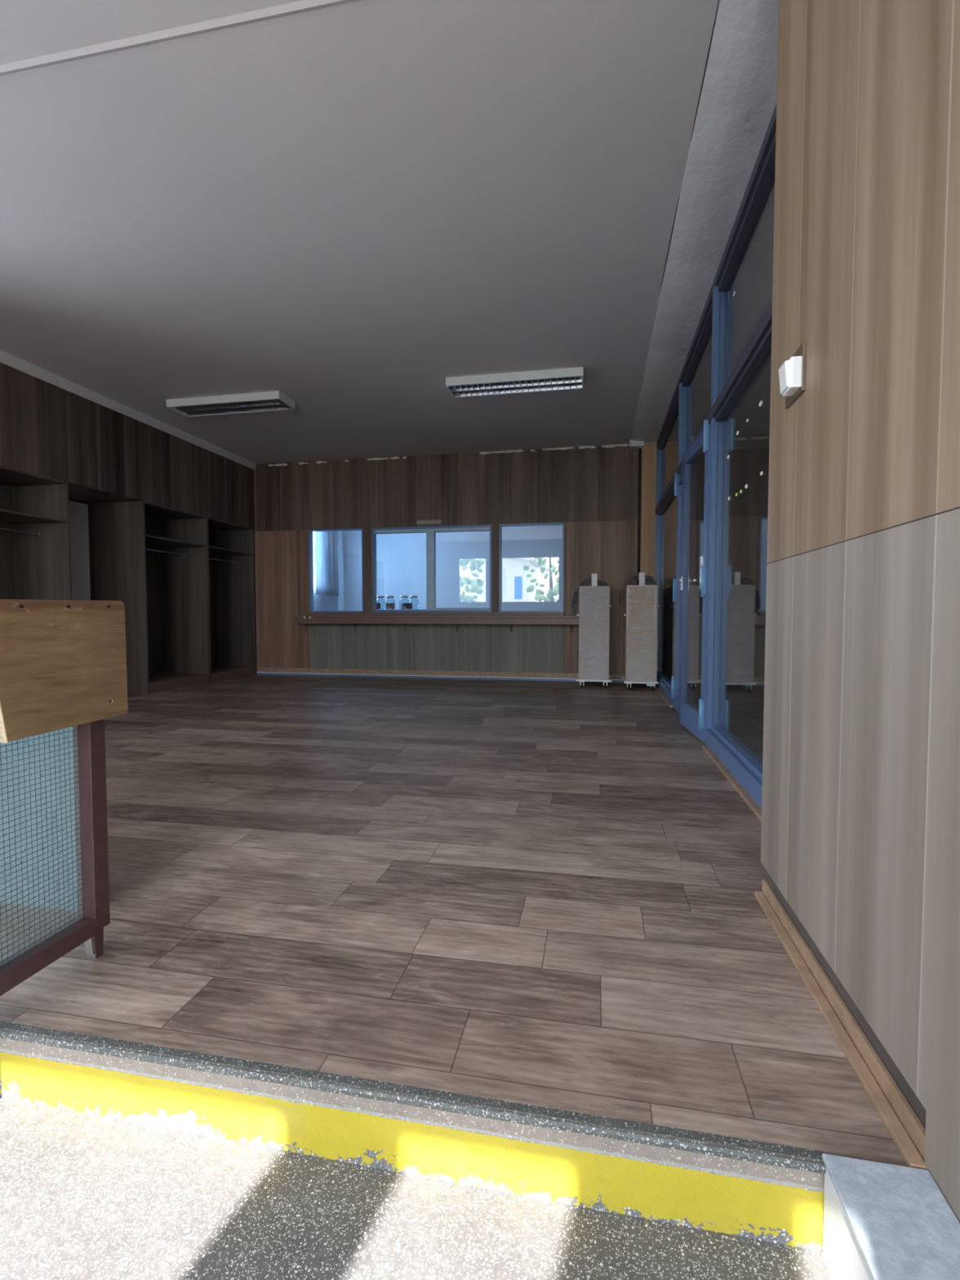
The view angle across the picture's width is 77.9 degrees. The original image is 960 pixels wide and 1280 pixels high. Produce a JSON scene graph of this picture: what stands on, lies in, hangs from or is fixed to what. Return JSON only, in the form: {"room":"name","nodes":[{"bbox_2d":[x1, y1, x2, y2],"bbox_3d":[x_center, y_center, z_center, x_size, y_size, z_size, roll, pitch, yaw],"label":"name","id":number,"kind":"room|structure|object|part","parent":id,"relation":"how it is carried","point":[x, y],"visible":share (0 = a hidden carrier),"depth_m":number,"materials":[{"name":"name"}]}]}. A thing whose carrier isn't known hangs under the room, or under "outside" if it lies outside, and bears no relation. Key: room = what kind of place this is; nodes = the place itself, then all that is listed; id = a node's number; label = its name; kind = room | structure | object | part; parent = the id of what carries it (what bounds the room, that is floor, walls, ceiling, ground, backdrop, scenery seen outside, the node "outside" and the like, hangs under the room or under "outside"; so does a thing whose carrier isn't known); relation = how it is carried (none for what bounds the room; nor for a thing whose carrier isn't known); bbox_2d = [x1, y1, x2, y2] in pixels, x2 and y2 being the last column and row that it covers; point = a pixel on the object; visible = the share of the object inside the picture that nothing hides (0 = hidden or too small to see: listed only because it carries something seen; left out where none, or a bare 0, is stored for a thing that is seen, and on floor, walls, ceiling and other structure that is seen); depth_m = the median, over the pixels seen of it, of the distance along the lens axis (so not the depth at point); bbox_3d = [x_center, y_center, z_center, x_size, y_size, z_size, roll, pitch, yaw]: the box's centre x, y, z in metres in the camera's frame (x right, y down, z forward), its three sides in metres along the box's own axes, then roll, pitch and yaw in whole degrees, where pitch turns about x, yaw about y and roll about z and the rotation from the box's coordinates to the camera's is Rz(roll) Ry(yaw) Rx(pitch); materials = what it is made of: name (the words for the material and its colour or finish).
{"room":"entrance lobby","nodes":[
{"label":"entrance lobby","id":0,"kind":"room"},
{"bbox_2d":[88,503,95,599],"bbox_3d":[-4.776,-0.716,3.904,0.120,3.090,9.490,0,3,11],"label":"wall","id":1,"kind":"structure","parent":0,"point":[90,506],"depth_m":6.44,"materials":[{"name":"paint"}]},
{"bbox_2d":[69,500,90,599],"bbox_3d":[-4.297,-0.421,5.970,0.045,2.020,0.860,0,3,11],"label":"door","id":2,"kind":"structure","parent":1,"relation":"in","point":[78,512],"depth_m":6.25,"materials":[{"name":"grey paint"}]},
{"bbox_2d":[0,0,359,75],"bbox_3d":[-2.026,-2.190,2.318,5.700,0.009,0.042,0,3,11],"label":"trim","id":3,"kind":"structure","parent":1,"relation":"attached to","point":[303,6],"depth_m":2.13,"materials":[{"name":"paint"}]},
{"bbox_2d":[0,362,255,528],"bbox_3d":[-3.990,-1.895,5.795,0.720,0.900,5.200,0,3,11],"label":"wall","id":4,"kind":"structure","parent":0,"point":[104,454],"depth_m":5.82,"materials":[{"name":"brown wood"}]},
{"bbox_2d":[68,497,88,504],"bbox_3d":[-4.290,-1.440,5.924,0.050,0.020,0.860,0,3,11],"label":"trim","id":5,"kind":"structure","parent":4,"relation":"attached to","point":[70,500],"depth_m":6.22,"materials":[{"name":"brown wood"}]},
{"bbox_2d":[0,350,256,470],"bbox_3d":[-3.620,-2.299,5.705,0.036,0.085,5.200,0,3,11],"label":"trim","id":6,"kind":"structure","parent":4,"relation":"attached to","point":[6,358],"depth_m":5.79,"materials":[{"name":"paint"}]},
{"bbox_2d":[0,0,774,463],"bbox_3d":[0.430,-2.335,4.199,10.000,0.120,12.200,0,3,11],"label":"ceiling","id":7,"kind":"structure","parent":0,"point":[349,211],"depth_m":3.12,"materials":[{"name":"paint"}]},
{"bbox_2d":[166,391,294,417],"bbox_3d":[-2.443,-2.310,5.822,1.200,0.072,0.300,0,3,11],"label":"ceiling light","id":8,"kind":"object","parent":7,"relation":"attached to","point":[271,401],"visible":1,"depth_m":5.76,"materials":[{"name":"white paint"}]},
{"bbox_2d":[445,366,584,398],"bbox_3d":[0.315,-2.287,5.284,1.200,0.072,0.300,0,3,11],"label":"ceiling light","id":9,"kind":"object","parent":7,"relation":"attached to","point":[564,379],"visible":1,"depth_m":5.24,"materials":[{"name":"white paint"}]},
{"bbox_2d":[0,1021,826,1251],"bbox_3d":[-2.218,0.862,1.467,5.900,0.150,0.025,0,3,11],"label":"step","id":10,"kind":"structure","parent":0,"point":[759,1195],"depth_m":1.05,"materials":[{"name":"paint"}]},
{"bbox_2d":[0,1097,831,1279],"bbox_3d":[-2.483,1.046,0.112,5.900,0.100,2.780,0,3,11],"label":"pavement","id":11,"kind":"structure","parent":0,"point":[83,1196],"depth_m":0.97,"materials":[{"name":"concrete"}]},
{"bbox_2d":[822,1153,959,1279],"bbox_3d":[0.453,0.913,0.141,0.147,0.164,1.572,0,3,11],"label":"stone block","id":12,"kind":"object","parent":11,"relation":"on","point":[882,1221],"visible":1,"depth_m":0.83,"materials":[{"name":"grey stone"}]},
{"bbox_2d":[313,524,562,612],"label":"window","id":13,"kind":"structure","parent":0,"point":[532,555],"depth_m":10.36,"materials":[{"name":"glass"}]},
{"bbox_2d":[253,444,638,674],"bbox_3d":[-0.844,-0.966,7.919,6.300,2.940,0.090,0,3,11],"label":"wall","id":14,"kind":"structure","parent":0,"point":[593,491],"depth_m":7.80,"materials":[{"name":"brown wood"}]},
{"bbox_2d":[308,528,364,612],"bbox_3d":[-1.956,-0.945,8.134,0.795,1.131,0.096,0,3,11],"label":"window","id":15,"kind":"structure","parent":14,"relation":"in","point":[310,531],"depth_m":8.15,"materials":[{"name":"blue paint"}]},
{"bbox_2d":[417,520,440,524],"bbox_3d":[-0.672,-1.552,7.808,0.330,0.050,0.012,0,3,11],"label":"plate","id":16,"kind":"object","parent":14,"relation":"attached to","point":[420,522],"visible":1,"depth_m":7.80,"materials":[{"name":"silver metal"}]},
{"bbox_2d":[294,612,578,632],"bbox_3d":[-0.607,-0.233,7.703,3.740,0.254,0.303,0,3,11],"label":"countertop","id":17,"kind":"structure","parent":14,"relation":"attached to","point":[353,618],"depth_m":7.59,"materials":[{"name":"wood"}]},
{"bbox_2d":[256,666,624,682],"bbox_3d":[-0.591,0.457,7.868,5.200,0.100,0.034,0,3,11],"label":"baseboard","id":18,"kind":"structure","parent":14,"relation":"attached to","point":[260,670],"depth_m":7.88,"materials":[{"name":"brown wood"}]},
{"bbox_2d":[267,444,628,466],"bbox_3d":[-0.553,-2.402,7.752,4.850,0.053,0.005,0,3,11],"label":"trim","id":19,"kind":"structure","parent":14,"relation":"attached to","point":[617,445],"depth_m":7.57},
{"bbox_2d":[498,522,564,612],"bbox_3d":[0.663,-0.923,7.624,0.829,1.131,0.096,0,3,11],"label":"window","id":20,"kind":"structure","parent":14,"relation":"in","point":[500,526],"depth_m":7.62,"materials":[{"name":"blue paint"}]},
{"bbox_2d":[636,448,640,577],"bbox_3d":[1.942,-1.550,7.250,0.025,1.555,0.018,0,3,11],"label":"cable","id":21,"kind":"object","parent":14,"relation":"hanging from","point":[640,449],"visible":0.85,"depth_m":7.25,"materials":[{"name":"black rubber"}]},
{"bbox_2d":[636,448,641,585],"bbox_3d":[1.954,-0.905,7.309,0.033,2.870,0.040,0,3,11],"label":"trim","id":22,"kind":"structure","parent":14,"relation":"attached to","point":[637,580],"depth_m":7.26,"materials":[{"name":"brown wood"}]},
{"bbox_2d":[640,442,656,585],"bbox_3d":[2.048,-0.924,7.259,0.170,2.914,0.100,0,3,11],"label":"trim","id":23,"kind":"structure","parent":14,"relation":"attached to","point":[648,475],"depth_m":7.18,"materials":[{"name":"brown wood"}]},
{"bbox_3d":[-1.093,-0.363,8.106,0.650,0.030,0.210,0,3,11],"label":"ledge","id":24,"kind":"object","parent":14,"relation":"attached to","visible":0},
{"bbox_2d":[377,595,385,608],"bbox_3d":[-1.367,-0.494,8.158,0.137,0.224,0.136,-2,3,-39],"label":"glass jar","id":25,"kind":"object","parent":24,"relation":"on","point":[378,604],"visible":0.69,"depth_m":8.10,"materials":[{"name":"glass"}]},
{"bbox_2d":[385,595,395,608],"bbox_3d":[-1.229,-0.493,8.132,0.136,0.224,0.137,0,3,-9],"label":"glass jar","id":26,"kind":"object","parent":24,"relation":"on","point":[388,606],"visible":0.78,"depth_m":8.07,"materials":[{"name":"glass"}]},
{"bbox_2d":[399,595,408,610],"bbox_3d":[-1.033,-0.491,8.093,0.136,0.224,0.137,-2,3,-40],"label":"glass jar","id":27,"kind":"object","parent":24,"relation":"on","point":[404,606],"visible":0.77,"depth_m":8.04,"materials":[{"name":"glass"}]},
{"bbox_2d":[408,595,417,608],"bbox_3d":[-0.896,-0.490,8.067,0.137,0.224,0.136,-1,3,-16],"label":"glass jar","id":28,"kind":"object","parent":24,"relation":"on","point":[410,604],"visible":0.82,"depth_m":8.02,"materials":[{"name":"glass"}]},
{"bbox_2d":[0,674,907,1166],"bbox_3d":[-1.418,0.644,4.727,6.220,0.001,6.728,0,3,11],"label":"floor","id":29,"kind":"structure","parent":0,"point":[536,893],"depth_m":1.72,"materials":[{"name":"brown wood"}]},
{"bbox_2d":[0,465,71,599],"bbox_3d":[-4.121,-0.385,4.928,0.620,2.040,1.080,0,3,11],"label":"wardrobe","id":30,"kind":"object","parent":29,"relation":"on","point":[35,556],"visible":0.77,"depth_m":5.40,"materials":[{"name":"brown wood"}]},
{"bbox_3d":[-4.415,-0.388,4.985,0.020,2.040,1.080,0,3,11],"label":"panel","id":31,"kind":"part","parent":30,"relation":"part of","materials":[{"name":"brown wood"}]},
{"bbox_3d":[-4.114,-1.394,4.882,0.595,0.020,1.040,0,3,11],"label":"panel","id":32,"kind":"part","parent":30,"relation":"part of","materials":[{"name":"brown wood"}]},
{"bbox_2d":[0,508,66,524],"bbox_3d":[-4.116,-1.050,4.898,0.590,0.020,1.040,0,3,11],"label":"shelf","id":33,"kind":"object","parent":30,"relation":"attached to","point":[6,517],"depth_m":5.18,"materials":[{"name":"brown wood"}]},
{"bbox_2d":[0,726,78,911],"bbox_3d":[-1.741,0.381,1.815,1.295,0.780,0.040,0,3,11],"label":"panel","id":34,"kind":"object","parent":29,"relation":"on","point":[63,735],"depth_m":1.71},
{"bbox_2d":[0,599,128,995],"bbox_3d":[-0.982,0.425,1.333,0.070,1.034,0.433,0,3,11],"label":"barrier","id":35,"kind":"object","parent":29,"relation":"on","point":[63,663],"visible":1,"depth_m":1.37,"materials":[{"name":"red paint"}]},
{"bbox_3d":[-0.997,0.711,1.321,0.050,0.042,0.289,0,3,11],"label":"rail","id":36,"kind":"part","parent":35,"relation":"part of","materials":[{"name":"red paint"}]},
{"bbox_3d":[-0.965,0.333,1.469,0.050,0.773,0.045,0,3,11],"label":"post","id":37,"kind":"part","parent":35,"relation":"part of","materials":[{"name":"red paint"}]},
{"bbox_2d":[92,500,210,693],"bbox_3d":[-3.745,-0.469,6.854,0.620,2.040,1.050,0,3,11],"label":"wardrobe","id":38,"kind":"object","parent":29,"relation":"on","point":[152,558],"visible":0.94,"depth_m":7.15,"materials":[{"name":"brown wood"}]},
{"bbox_3d":[-3.834,-0.447,6.348,0.600,2.040,0.020,0,3,11],"label":"panel","id":39,"kind":"part","parent":38,"relation":"part of","materials":[{"name":"brown wood"}]},
{"bbox_3d":[-4.040,-0.472,6.912,0.020,2.040,1.050,0,3,11],"label":"panel","id":40,"kind":"part","parent":38,"relation":"part of","materials":[{"name":"brown wood"}]},
{"bbox_3d":[-3.738,-1.478,6.809,0.595,0.020,1.010,0,3,11],"label":"panel","id":41,"kind":"part","parent":38,"relation":"part of","materials":[{"name":"brown wood"}]},
{"bbox_2d":[145,534,205,547],"bbox_3d":[-3.740,-1.134,6.824,0.590,0.020,1.010,0,3,11],"label":"shelf","id":42,"kind":"object","parent":38,"relation":"attached to","point":[151,541],"depth_m":7.00,"materials":[{"name":"brown wood"}]},
{"bbox_3d":[-3.637,-0.491,7.357,0.600,2.040,0.020,0,3,11],"label":"panel","id":43,"kind":"part","parent":38,"relation":"part of","materials":[{"name":"brown wood"}]},
{"bbox_2d":[207,516,256,682],"bbox_3d":[-3.548,-0.513,7.864,0.620,2.040,1.010,0,3,11],"label":"wardrobe","id":44,"kind":"object","parent":29,"relation":"on","point":[231,557],"visible":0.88,"depth_m":8.32,"materials":[{"name":"brown wood"}]},
{"bbox_3d":[-3.633,-0.492,7.377,0.600,2.040,0.020,0,3,11],"label":"panel","id":45,"kind":"part","parent":44,"relation":"part of","materials":[{"name":"brown wood"}]},
{"bbox_3d":[-3.842,-0.516,7.922,0.020,2.040,1.010,0,3,11],"label":"panel","id":46,"kind":"part","parent":44,"relation":"part of","materials":[{"name":"brown wood"}]},
{"bbox_3d":[-3.541,-1.522,7.819,0.595,0.020,0.970,0,3,11],"label":"panel","id":47,"kind":"part","parent":44,"relation":"part of","materials":[{"name":"brown wood"}]},
{"bbox_2d":[208,545,253,555],"bbox_3d":[-3.543,-1.178,7.835,0.590,0.020,0.970,0,3,11],"label":"shelf","id":48,"kind":"object","parent":44,"relation":"attached to","point":[213,551],"depth_m":8.03,"materials":[{"name":"brown wood"}]},
{"bbox_2d":[574,573,611,688],"bbox_3d":[1.343,-0.115,7.035,0.425,1.315,0.520,0,3,11],"label":"trolley","id":49,"kind":"object","parent":29,"relation":"on","point":[593,615],"visible":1,"depth_m":6.78,"materials":[{"name":"white plastic"}]},
{"bbox_2d":[571,591,576,613],"bbox_3d":[1.116,-0.447,7.034,0.049,0.265,0.261,0,3,11],"label":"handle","id":50,"kind":"object","parent":49,"relation":"hanging from","point":[575,592],"visible":1,"depth_m":6.91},
{"bbox_3d":[1.353,0.455,7.060,0.405,0.025,0.515,0,3,11],"label":"frame","id":51,"kind":"part","parent":49,"relation":"part of","materials":[{"name":"white plastic"}]},
{"bbox_3d":[1.318,-0.689,6.831,0.064,0.150,0.040,0,3,11],"label":"push post","id":52,"kind":"part","parent":49,"relation":"part of","materials":[{"name":"white plastic"}]},
{"bbox_2d":[619,572,659,690],"bbox_3d":[1.824,-0.110,6.842,0.421,1.323,0.554,0,3,11],"label":"trolley","id":53,"kind":"object","parent":29,"relation":"on","point":[641,601],"visible":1,"depth_m":6.58,"materials":[{"name":"white plastic"}]},
{"bbox_3d":[1.847,0.463,6.872,0.374,0.025,0.535,0,3,11],"label":"frame","id":54,"kind":"part","parent":53,"relation":"part of","materials":[{"name":"white plastic"}]},
{"bbox_3d":[1.810,-0.680,6.633,0.064,0.150,0.040,0,3,11],"label":"push post","id":55,"kind":"part","parent":53,"relation":"part of","materials":[{"name":"white plastic"}]},
{"bbox_2d":[693,679,764,759],"bbox_3d":[3.540,0.725,4.032,3.780,0.100,7.200,0,3,11],"label":"floor","id":56,"kind":"structure","parent":0,"point":[743,700],"depth_m":5.32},
{"bbox_2d":[693,447,768,680],"bbox_3d":[3.530,-0.794,3.968,3.800,2.940,7.200,0,3,11],"label":"wall","id":57,"kind":"structure","parent":0,"point":[746,513],"depth_m":7.57,"materials":[{"name":"glass"}]},
{"bbox_2d":[629,0,778,449],"bbox_3d":[1.510,-2.248,4.451,0.455,0.080,5.700,0,3,11],"label":"beam","id":58,"kind":"structure","parent":57,"relation":"attached to","point":[737,100],"depth_m":2.83,"materials":[{"name":"paint"}]},
{"bbox_2d":[760,0,959,1222],"bbox_3d":[0.668,-0.541,-0.098,0.341,3.090,3.710,0,3,11],"label":"wall","id":59,"kind":"structure","parent":0,"point":[860,833],"depth_m":1.09,"materials":[{"name":"brown wood"}]},
{"bbox_2d":[654,104,776,808],"bbox_3d":[1.640,-0.816,4.473,0.105,2.940,5.650,0,3,11],"label":"window","id":60,"kind":"structure","parent":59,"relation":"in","point":[673,438],"depth_m":3.70,"materials":[{"name":"blue paint"}]},
{"bbox_3d":[1.979,0.501,6.290,0.092,0.150,1.950,0,3,11],"label":"sill rail","id":61,"kind":"part","parent":60,"relation":"part of","materials":[{"name":"blue paint"}]},
{"bbox_3d":[1.989,-0.518,6.243,0.006,1.910,1.950,0,3,11],"label":"glass pane","id":62,"kind":"part","parent":60,"relation":"part of","materials":[{"name":"clear glass"}]},
{"bbox_3d":[1.989,-1.911,6.183,0.006,0.700,1.950,0,3,11],"label":"transom pane","id":63,"kind":"part","parent":60,"relation":"part of","materials":[{"name":"clear glass"}]},
{"bbox_2d":[671,458,696,713],"bbox_3d":[1.664,-0.413,4.868,0.071,2.060,0.730,0,3,11],"label":"door","id":64,"kind":"structure","parent":60,"relation":"attached to","point":[677,479],"depth_m":4.55,"materials":[{"name":"blue paint"}]},
{"bbox_3d":[1.677,-0.438,4.865,0.006,1.790,0.590,0,3,11],"label":"pane","id":65,"kind":"part","parent":64,"relation":"part of","materials":[{"name":"clear glass"}]},
{"bbox_3d":[1.649,-1.835,4.437,0.006,0.700,1.490,0,3,11],"label":"transom pane","id":66,"kind":"part","parent":60,"relation":"part of","materials":[{"name":"clear glass"}]},
{"bbox_2d":[676,419,710,742],"bbox_3d":[1.490,-0.382,4.157,0.083,2.060,0.720,0,3,6],"label":"door","id":67,"kind":"structure","parent":60,"relation":"attached to","point":[691,717],"depth_m":4.24,"materials":[{"name":"blue paint"}]},
{"bbox_3d":[1.499,-0.424,4.436,0.038,0.100,0.100,0,3,6],"label":"handle","id":68,"kind":"part","parent":67,"relation":"part of","materials":[{"name":"metal"}]},
{"bbox_2d":[654,684,761,822],"bbox_3d":[1.573,0.642,4.519,0.028,0.022,5.590,0,3,11],"label":"baseboard","id":69,"kind":"structure","parent":60,"relation":"attached to","point":[753,806],"depth_m":2.99,"materials":[{"name":"brown wood"}]},
{"bbox_3d":[1.642,-2.227,4.411,0.100,0.115,5.650,0,3,11],"label":"head rail","id":70,"kind":"part","parent":60,"relation":"part of","materials":[{"name":"blue metal"}]},
{"bbox_3d":[1.298,0.653,2.799,0.092,0.150,1.950,0,3,11],"label":"sill rail","id":71,"kind":"part","parent":60,"relation":"part of","materials":[{"name":"blue metal"}]},
{"bbox_2d":[778,341,806,408],"bbox_3d":[0.788,-0.674,1.521,0.047,0.118,0.134,0,3,11],"label":"light switch","id":72,"kind":"object","parent":59,"relation":"attached to","point":[792,374],"visible":1,"depth_m":1.47,"materials":[{"name":"white plastic"}]},
{"bbox_2d":[754,879,926,1169],"bbox_3d":[0.763,0.770,1.355,0.037,0.044,0.927,0,3,11],"label":"baseboard","id":73,"kind":"structure","parent":59,"relation":"attached to","point":[906,1130],"depth_m":1.15,"materials":[{"name":"brown wood"}]},
{"bbox_3d":[-2.666,-2.218,9.754,0.024,0.024,1.900,0,3,11],"label":"curtain rod","id":74,"kind":"object","parent":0,"visible":0},
{"bbox_2d":[312,531,338,595],"bbox_3d":[-2.621,-1.484,10.023,0.135,1.450,0.921,0,3,11],"label":"curtain","id":75,"kind":"object","parent":74,"relation":"hanging from","point":[326,578],"visible":0.7,"depth_m":10.01,"materials":[{"name":"fabric"}]}
]}

